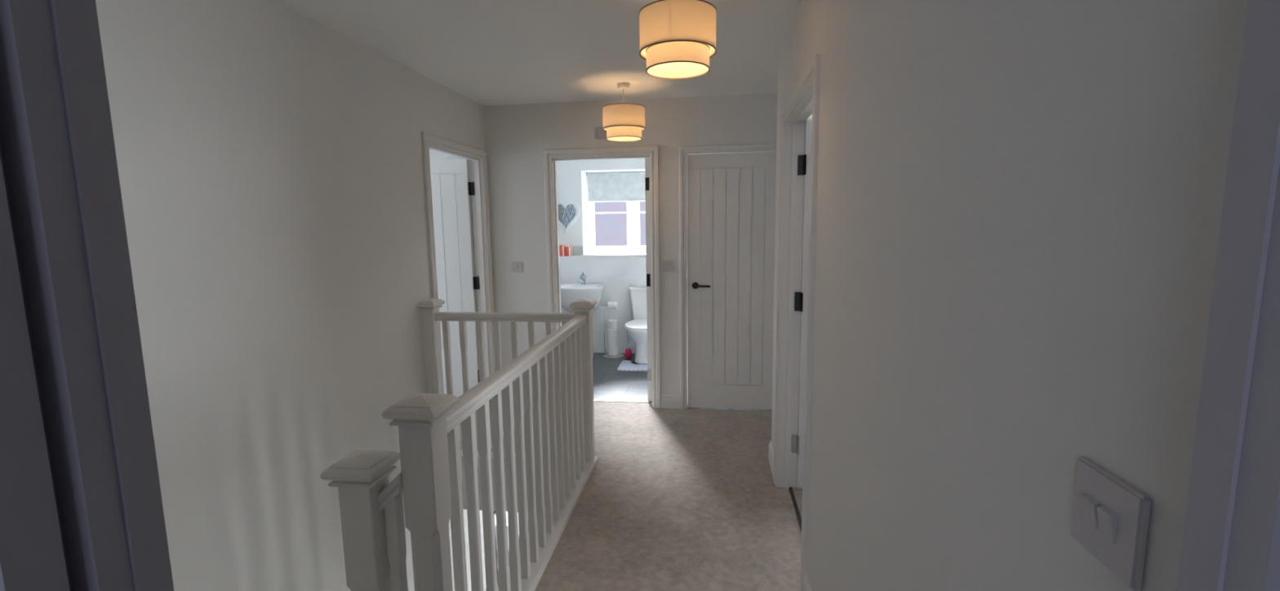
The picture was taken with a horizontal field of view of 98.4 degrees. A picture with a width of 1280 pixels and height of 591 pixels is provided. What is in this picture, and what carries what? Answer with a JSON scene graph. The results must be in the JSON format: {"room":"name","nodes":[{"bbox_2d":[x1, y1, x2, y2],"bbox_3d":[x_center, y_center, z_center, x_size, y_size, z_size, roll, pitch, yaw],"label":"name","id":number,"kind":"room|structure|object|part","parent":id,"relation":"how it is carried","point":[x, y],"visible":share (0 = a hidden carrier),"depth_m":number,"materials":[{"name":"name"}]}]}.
{"room":"upstairs landing hallway","nodes":[
{"label":"upstairs landing hallway","id":0,"kind":"room"},
{"bbox_2d":[0,143,71,590],"bbox_3d":[-0.131,1.540,0.579,4.200,5.050,0.037,0,8,7],"label":"wall","id":1,"kind":"structure","parent":0,"point":[1,153],"depth_m":0.40,"materials":[{"name":"paint"}]},
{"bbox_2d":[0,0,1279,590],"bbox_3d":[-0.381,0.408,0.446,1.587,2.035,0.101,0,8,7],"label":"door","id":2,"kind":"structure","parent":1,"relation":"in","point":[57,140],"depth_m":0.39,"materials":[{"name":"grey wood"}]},
{"bbox_2d":[95,0,528,590],"bbox_3d":[-1.352,1.139,3.771,0.100,5.050,6.030,0,8,7],"label":"wall","id":3,"kind":"structure","parent":0,"point":[269,158],"depth_m":2.22,"materials":[{"name":"paint"}]},
{"bbox_2d":[421,131,495,397],"bbox_3d":[-1.718,-0.053,4.058,0.944,2.050,0.960,0,8,7],"label":"door","id":4,"kind":"structure","parent":3,"relation":"in","point":[448,188],"depth_m":4.36,"materials":[{"name":"white wood"}]},
{"bbox_2d":[493,511,509,588],"bbox_3d":[-1.159,2.092,4.793,0.021,0.690,0.520,0,8,7],"label":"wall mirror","id":5,"kind":"object","parent":3,"relation":"attached to","point":[495,520],"visible":0.1,"depth_m":4.57,"materials":[{"name":"clear mirror"}]},
{"bbox_3d":[-1.159,2.092,4.793,0.021,0.690,0.520,0,8,7],"label":"mirror frame","id":6,"kind":"part","parent":5,"relation":"part of","materials":[{"name":"wood"}]},
{"bbox_2d":[495,511,509,564],"bbox_3d":[-1.163,2.092,4.794,0.008,0.640,0.470,0,8,7],"label":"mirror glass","id":7,"kind":"object","parent":5,"relation":"attached to","point":[496,553],"depth_m":4.60,"materials":[{"name":"white"}]},
{"bbox_2d":[429,149,447,159],"bbox_3d":[-2.760,-0.064,3.863,2.725,2.650,4.100,0,8,7],"label":"wall","id":8,"kind":"structure","parent":0,"point":[433,155],"depth_m":5.58,"materials":[{"name":"paint"}]},
{"bbox_2d":[446,153,458,159],"bbox_3d":[-1.327,-0.319,5.663,0.100,2.650,2.324,0,8,7],"label":"wall","id":9,"kind":"structure","parent":0,"point":[448,156],"depth_m":4.40,"materials":[{"name":"white paint"}]},
{"bbox_2d":[276,0,800,105],"bbox_3d":[-0.324,-1.217,1.738,8.100,0.120,9.850,0,8,7],"label":"ceiling","id":10,"kind":"structure","parent":0,"point":[488,52],"depth_m":2.85,"materials":[{"name":"white paint"}]},
{"bbox_2d":[602,82,645,142],"bbox_3d":[-0.108,-1.236,3.716,0.287,0.360,0.287,0,8,7],"label":"pendant light","id":11,"kind":"object","parent":10,"relation":"hanging from","point":[623,122],"visible":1,"depth_m":3.62,"materials":[{"name":"beige fabric"}]},
{"bbox_3d":[-0.108,-1.190,3.722,0.284,0.138,0.284,0,8,7],"label":"lamp shade","id":12,"kind":"part","parent":11,"relation":"part of","materials":[{"name":"beige fabric"}]},
{"bbox_3d":[-0.109,-1.259,3.713,0.287,0.004,0.287,0,8,7],"label":"shade trim","id":13,"kind":"part","parent":11,"relation":"part of","materials":[{"name":"brown fabric"}]},
{"bbox_3d":[-0.107,-1.122,3.731,0.287,0.004,0.287,0,8,7],"label":"shade trim","id":14,"kind":"part","parent":11,"relation":"part of","materials":[{"name":"brown fabric"}]},
{"bbox_3d":[-0.106,-1.094,3.734,0.236,0.070,0.236,0,8,7],"label":"lamp shade","id":15,"kind":"part","parent":11,"relation":"part of","materials":[{"name":"beige fabric"}]},
{"bbox_3d":[-0.106,-1.060,3.739,0.239,0.004,0.239,0,8,7],"label":"shade trim","id":16,"kind":"part","parent":11,"relation":"part of","materials":[{"name":"brown"}]},
{"bbox_2d":[639,0,716,79],"bbox_3d":[0.140,-1.022,2.054,0.287,0.360,0.287,0,8,7],"label":"pendant light","id":17,"kind":"object","parent":10,"relation":"hanging from","point":[677,37],"visible":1,"depth_m":1.96,"materials":[{"name":"beige fabric"}]},
{"bbox_3d":[0.139,-1.045,2.051,0.287,0.004,0.287,0,8,7],"label":"shade trim","id":18,"kind":"part","parent":17,"relation":"part of","materials":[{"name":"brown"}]},
{"bbox_3d":[0.141,-0.908,2.068,0.287,0.004,0.287,0,8,7],"label":"shade trim","id":19,"kind":"part","parent":17,"relation":"part of","materials":[{"name":"brown fabric"}]},
{"bbox_3d":[0.141,-0.880,2.072,0.236,0.070,0.236,0,8,7],"label":"lamp shade","id":20,"kind":"part","parent":17,"relation":"part of","materials":[{"name":"beige fabric"}]},
{"bbox_3d":[0.141,-0.915,2.068,0.239,0.004,0.239,0,8,7],"label":"shade trim","id":21,"kind":"part","parent":17,"relation":"part of","materials":[{"name":"brown fabric"}]},
{"bbox_3d":[0.142,-0.846,2.077,0.239,0.004,0.239,0,8,7],"label":"shade trim","id":22,"kind":"part","parent":17,"relation":"part of","materials":[{"name":"brown"}]},
{"bbox_2d":[556,158,646,353],"bbox_3d":[0.079,-0.559,6.384,2.500,2.400,0.483,0,8,7],"label":"wall","id":23,"kind":"structure","parent":0,"point":[617,274],"depth_m":6.28,"materials":[{"name":"white paint"}]},
{"bbox_2d":[559,244,564,256],"bbox_3d":[-0.890,-0.520,6.319,0.068,0.141,0.068,0,8,7],"label":"candle jar","id":24,"kind":"object","parent":23,"relation":"on","point":[562,247],"visible":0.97,"depth_m":6.29,"materials":[{"name":"red glass"}]},
{"bbox_2d":[564,244,570,256],"bbox_3d":[-0.827,-0.512,6.317,0.062,0.124,0.062,0,8,7],"label":"candle jar","id":25,"kind":"object","parent":23,"relation":"on","point":[567,249],"visible":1,"depth_m":6.29,"materials":[{"name":"red glass"}]},
{"bbox_2d":[557,200,579,233],"bbox_3d":[-0.856,-0.900,6.358,0.335,0.367,0.022,0,8,7],"label":"wall art","id":26,"kind":"object","parent":23,"relation":"attached to","point":[567,215],"visible":0.85,"depth_m":6.34,"materials":[{"name":"white paint"}]},
{"bbox_2d":[557,204,576,228],"bbox_3d":[-0.857,-0.904,6.351,0.262,0.287,0.010,0,8,7],"label":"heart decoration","id":27,"kind":"object","parent":26,"relation":"attached to","point":[567,215],"depth_m":6.34,"materials":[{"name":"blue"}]},
{"bbox_2d":[573,245,583,255],"bbox_3d":[-0.713,-0.515,6.381,0.120,0.110,0.027,0,8,7],"label":"panel","id":28,"kind":"object","parent":23,"relation":"on","point":[577,250],"visible":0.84,"depth_m":6.37,"materials":[{"name":"grey"}]},
{"bbox_2d":[580,253,645,256],"bbox_3d":[-0.093,-0.474,6.378,1.120,0.012,0.420,0,8,7],"label":"window sill","id":29,"kind":"structure","parent":23,"relation":"attached to","point":[588,254],"depth_m":6.26,"materials":[{"name":"white plastic"}]},
{"bbox_2d":[586,171,645,253],"bbox_3d":[-0.069,-0.981,6.546,1.120,0.950,0.072,0,8,7],"label":"window","id":30,"kind":"structure","parent":23,"relation":"in","point":[633,211],"depth_m":6.57,"materials":[{"name":"white plastic"}]},
{"bbox_3d":[-0.349,-0.981,6.572,0.481,0.872,0.052,0,8,7],"label":"sash","id":31,"kind":"part","parent":30,"relation":"part of","materials":[{"name":"white plastic"}]},
{"bbox_2d":[586,171,645,202],"bbox_3d":[-0.082,-1.268,6.441,1.090,0.344,0.042,0,8,7],"label":"roller blind","id":32,"kind":"object","parent":30,"relation":"attached to","point":[625,186],"visible":0.62,"depth_m":6.45,"materials":[{"name":"grey fabric"}]},
{"bbox_3d":[0.200,-0.979,6.501,0.497,0.872,0.052,0,8,7],"label":"sash","id":33,"kind":"part","parent":30,"relation":"part of","materials":[{"name":"white plastic"}]},
{"bbox_2d":[458,93,777,394],"bbox_3d":[0.118,-0.125,4.375,3.100,2.740,0.114,0,8,7],"label":"wall","id":34,"kind":"structure","parent":0,"point":[517,136],"depth_m":4.30,"materials":[{"name":"paint"}]},
{"bbox_2d":[511,261,522,272],"bbox_3d":[-0.987,-0.230,4.441,0.086,0.086,0.015,0,8,7],"label":"light switch","id":35,"kind":"object","parent":34,"relation":"attached to","point":[517,266],"visible":1,"depth_m":4.44,"materials":[{"name":"grey plastic"}]},
{"bbox_2d":[594,127,605,139],"bbox_3d":[-0.305,-1.238,4.218,0.086,0.086,0.015,0,8,7],"label":"fan isolator","id":36,"kind":"object","parent":34,"relation":"attached to","point":[599,133],"visible":0.91,"depth_m":4.22,"materials":[{"name":"white plastic"}]},
{"bbox_2d":[543,146,661,408],"bbox_3d":[-0.233,-0.171,4.798,0.895,2.050,0.902,0,8,7],"label":"door frame","id":37,"kind":"structure","parent":34,"relation":"in","point":[651,153],"depth_m":4.34,"materials":[{"name":"white wood"}]},
{"bbox_2d":[662,260,673,271],"bbox_3d":[0.215,-0.228,4.284,0.086,0.086,0.015,0,8,7],"label":"light switch","id":38,"kind":"object","parent":34,"relation":"attached to","point":[667,265],"visible":1,"depth_m":4.28,"materials":[{"name":"grey plastic"}]},
{"bbox_2d":[660,393,679,408],"bbox_3d":[0.244,0.845,4.422,0.155,0.120,0.015,0,8,7],"label":"baseboard","id":39,"kind":"structure","parent":34,"relation":"attached to","point":[668,401],"depth_m":4.42,"materials":[{"name":"white wood"}]},
{"bbox_2d":[679,143,776,409],"bbox_3d":[0.709,-0.111,4.273,0.796,2.042,0.166,0,8,7],"label":"door","id":40,"kind":"structure","parent":34,"relation":"in","point":[727,193],"depth_m":4.24,"materials":[{"name":"white wood"}]},
{"bbox_3d":[0.470,-0.074,4.253,0.141,0.052,0.056,0,8,7],"label":"handle","id":41,"kind":"part","parent":40,"relation":"part of","materials":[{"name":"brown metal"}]},
{"bbox_2d":[459,352,802,590],"bbox_3d":[-1.218,1.130,3.826,5.600,0.250,6.287,0,8,7],"label":"floor","id":42,"kind":"structure","parent":0,"point":[672,500],"depth_m":2.90,"materials":[{"name":"beige carpet"}]},
{"bbox_2d":[320,297,597,590],"bbox_3d":[-0.915,1.150,2.553,1.082,2.032,2.057,0,8,7],"label":"balustrade","id":43,"kind":"object","parent":42,"relation":"on","point":[549,385],"visible":0.98,"depth_m":1.97,"materials":[{"name":"white wood"}]},
{"bbox_3d":[-0.720,1.381,1.585,0.090,1.820,0.090,0,8,7],"label":"newel post","id":44,"kind":"part","parent":43,"relation":"part of","materials":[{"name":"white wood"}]},
{"bbox_3d":[-0.656,0.517,1.472,0.063,0.110,0.060,0,8,7],"label":"handrail","id":45,"kind":"part","parent":43,"relation":"part of","materials":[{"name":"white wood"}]},
{"bbox_3d":[-0.571,0.954,1.554,0.090,1.270,0.090,0,8,7],"label":"newel post","id":46,"kind":"part","parent":43,"relation":"part of","materials":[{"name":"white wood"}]},
{"bbox_3d":[-1.295,0.707,3.519,0.075,1.270,0.090,0,8,7],"label":"newel post","id":47,"kind":"part","parent":43,"relation":"part of","materials":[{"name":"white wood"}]},
{"bbox_3d":[-0.852,1.048,3.503,0.958,0.075,0.105,0,8,7],"label":"rail","id":48,"kind":"part","parent":43,"relation":"part of","materials":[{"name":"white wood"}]},
{"bbox_3d":[-0.827,0.131,3.381,0.896,0.050,0.060,0,8,7],"label":"handrail","id":49,"kind":"part","parent":43,"relation":"part of","materials":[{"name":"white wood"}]},
{"bbox_3d":[-0.458,0.254,2.398,0.060,0.050,1.780,0,8,7],"label":"handrail","id":50,"kind":"part","parent":43,"relation":"part of","materials":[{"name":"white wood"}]},
{"bbox_3d":[-0.444,1.171,2.520,0.104,0.075,1.966,0,8,7],"label":"rail","id":51,"kind":"part","parent":43,"relation":"part of","materials":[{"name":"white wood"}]},
{"bbox_3d":[-0.330,0.710,3.393,0.090,1.270,0.090,0,8,7],"label":"newel post","id":52,"kind":"part","parent":43,"relation":"part of","materials":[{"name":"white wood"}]},
{"bbox_2d":[462,467,527,512],"bbox_3d":[-0.923,1.339,2.602,1.055,0.315,1.870,0,8,7],"label":"board","id":53,"kind":"object","parent":42,"relation":"attached to","point":[464,490],"depth_m":3.52,"materials":[{"name":"white wood"}]},
{"bbox_2d":[560,271,604,312],"bbox_3d":[-0.675,0.219,6.108,0.572,0.949,0.454,0,8,7],"label":"basin","id":54,"kind":"object","parent":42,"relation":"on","point":[570,293],"visible":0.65,"depth_m":5.92,"materials":[{"name":"white ceramic"}]},
{"bbox_2d":[579,271,586,284],"bbox_3d":[-0.646,-0.192,6.169,0.068,0.150,0.166,0,8,7],"label":"mixer tap","id":55,"kind":"object","parent":54,"relation":"on","point":[583,277],"depth_m":6.19,"materials":[{"name":"silver metal"}]},
{"bbox_2d":[600,305,623,358],"bbox_3d":[-0.308,0.393,6.165,0.245,0.580,0.230,0,8,7],"label":"stand","id":56,"kind":"object","parent":42,"relation":"on","point":[620,355],"visible":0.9,"depth_m":6.16,"materials":[{"name":"silver metal"}]},
{"bbox_2d":[607,302,617,309],"bbox_3d":[-0.304,0.110,6.127,0.098,0.080,0.080,0,8,7],"label":"toilet roll","id":57,"kind":"object","parent":56,"relation":"on","point":[611,305],"visible":1,"depth_m":6.09,"materials":[{"name":"white paper"}]},
{"bbox_2d":[608,345,617,355],"bbox_3d":[-0.297,0.614,6.193,0.106,0.098,0.106,0,8,7],"label":"toilet roll","id":58,"kind":"object","parent":56,"relation":"on","point":[613,351],"visible":0.88,"depth_m":6.15,"materials":[{"name":"white paper"}]},
{"bbox_2d":[608,337,617,346],"bbox_3d":[-0.304,0.516,6.183,0.106,0.098,0.106,0,8,7],"label":"toilet roll","id":59,"kind":"object","parent":58,"relation":"on","point":[612,342],"visible":0.82,"depth_m":6.14,"materials":[{"name":"white paper"}]},
{"bbox_2d":[608,328,617,337],"bbox_3d":[-0.304,0.419,6.165,0.106,0.098,0.106,0,8,7],"label":"toilet roll","id":60,"kind":"object","parent":59,"relation":"on","point":[611,333],"visible":0.85,"depth_m":6.12,"materials":[{"name":"white paper"}]},
{"bbox_2d":[608,319,617,329],"bbox_3d":[-0.301,0.321,6.155,0.106,0.098,0.106,0,8,7],"label":"toilet roll","id":61,"kind":"object","parent":60,"relation":"on","point":[612,323],"visible":1,"depth_m":6.11,"materials":[{"name":"white paper"}]},
{"bbox_2d":[593,400,651,403],"bbox_3d":[-0.259,0.883,4.629,0.763,0.005,0.020,0,8,7],"label":"threshold strip","id":62,"kind":"object","parent":42,"relation":"on","point":[593,400],"visible":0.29,"depth_m":4.61,"materials":[{"name":"silver metal"}]},
{"bbox_2d":[625,331,631,359],"bbox_3d":[-0.129,0.541,6.070,0.076,0.306,0.076,0,8,7],"label":"toilet brush","id":63,"kind":"object","parent":42,"relation":"on","point":[628,351],"visible":0.86,"depth_m":6.05,"materials":[{"name":"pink plastic"}]},
{"bbox_3d":[-0.129,0.492,6.064,0.036,0.195,0.036,0,8,7],"label":"brush handle","id":64,"kind":"part","parent":63,"relation":"part of","materials":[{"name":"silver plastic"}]},
{"bbox_2d":[617,360,647,371],"bbox_3d":[0.024,0.729,5.721,0.480,0.020,0.375,0,8,7],"label":"bath mat","id":65,"kind":"object","parent":42,"relation":"on","point":[625,366],"visible":0.5,"depth_m":5.65,"materials":[{"name":"white fabric"}]},
{"bbox_2d":[624,286,647,364],"bbox_3d":[0.049,0.320,5.900,0.394,0.783,0.699,0,8,7],"label":"toilet","id":66,"kind":"object","parent":42,"relation":"on","point":[637,329],"visible":0.57,"depth_m":5.81,"materials":[{"name":"white ceramic"}]},
{"bbox_3d":[0.036,0.319,5.808,0.384,0.019,0.515,0,8,7],"label":"seat","id":67,"kind":"part","parent":66,"relation":"part of","materials":[{"name":"white plastic"}]},
{"bbox_3d":[0.036,0.298,5.805,0.384,0.020,0.515,0,8,7],"label":"lid","id":68,"kind":"part","parent":66,"relation":"part of","materials":[{"name":"white plastic"}]},
{"bbox_3d":[0.050,0.514,5.916,0.364,0.395,0.650,0,8,7],"label":"bowl","id":69,"kind":"part","parent":66,"relation":"part of","materials":[{"name":"white ceramic"}]},
{"bbox_3d":[0.076,-0.077,6.104,0.394,0.033,0.188,0,8,7],"label":"cistern lid","id":70,"kind":"part","parent":66,"relation":"part of","materials":[{"name":"white ceramic"}]},
{"bbox_2d":[788,486,801,532],"bbox_3d":[0.781,1.127,2.654,0.017,0.006,0.873,0,8,7],"label":"threshold strip","id":71,"kind":"object","parent":42,"relation":"on","point":[799,519],"visible":0.43,"depth_m":2.86,"materials":[{"name":"grey metal"}]},
{"bbox_2d":[771,0,1247,590],"bbox_3d":[0.925,0.155,1.802,0.632,2.650,3.000,0,8,7],"label":"wall","id":72,"kind":"structure","parent":0,"point":[1020,203],"depth_m":0.71,"materials":[{"name":"paint"}]},
{"bbox_2d":[768,440,773,479],"bbox_3d":[1.101,0.985,3.267,0.637,0.120,0.319,0,8,7],"label":"baseboard","id":73,"kind":"structure","parent":72,"relation":"attached to","point":[771,451],"depth_m":3.32,"materials":[{"name":"white wood"}]},
{"bbox_2d":[773,53,821,590],"bbox_3d":[1.168,0.117,2.469,0.978,2.045,1.005,0,8,7],"label":"door frame","id":74,"kind":"structure","parent":72,"relation":"in","point":[799,134],"depth_m":2.89,"materials":[{"name":"white wood"}]},
{"bbox_3d":[0.751,0.134,2.526,0.100,2.008,0.931,0,8,7],"label":"frame","id":75,"kind":"part","parent":74,"relation":"part of","materials":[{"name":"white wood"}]},
{"bbox_2d":[802,571,811,590],"bbox_3d":[0.533,1.245,1.332,0.015,0.120,1.689,0,8,7],"label":"baseboard","id":76,"kind":"structure","parent":72,"relation":"attached to","point":[806,584],"depth_m":2.11,"materials":[{"name":"white wood"}]},
{"bbox_2d":[1070,456,1151,590],"bbox_3d":[0.430,0.207,0.512,0.015,0.086,0.086,0,8,7],"label":"light switch","id":77,"kind":"object","parent":72,"relation":"attached to","point":[1110,518],"visible":1,"depth_m":0.50,"materials":[{"name":"grey plastic"}]},
{"label":"outside","id":78,"kind":"structure","parent":0,"visible":0},
{"bbox_3d":[0.663,2.520,12.861,22.000,0.100,11.200,0,8,7],"label":"floor","id":79,"kind":"structure","parent":78,"visible":0},
{"bbox_2d":[594,201,645,249],"bbox_3d":[0.896,-1.460,14.541,14.600,7.350,3.800,0,8,7],"label":"house","id":80,"kind":"structure","parent":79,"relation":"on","point":[611,229],"depth_m":13.08,"materials":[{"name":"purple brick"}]}
]}

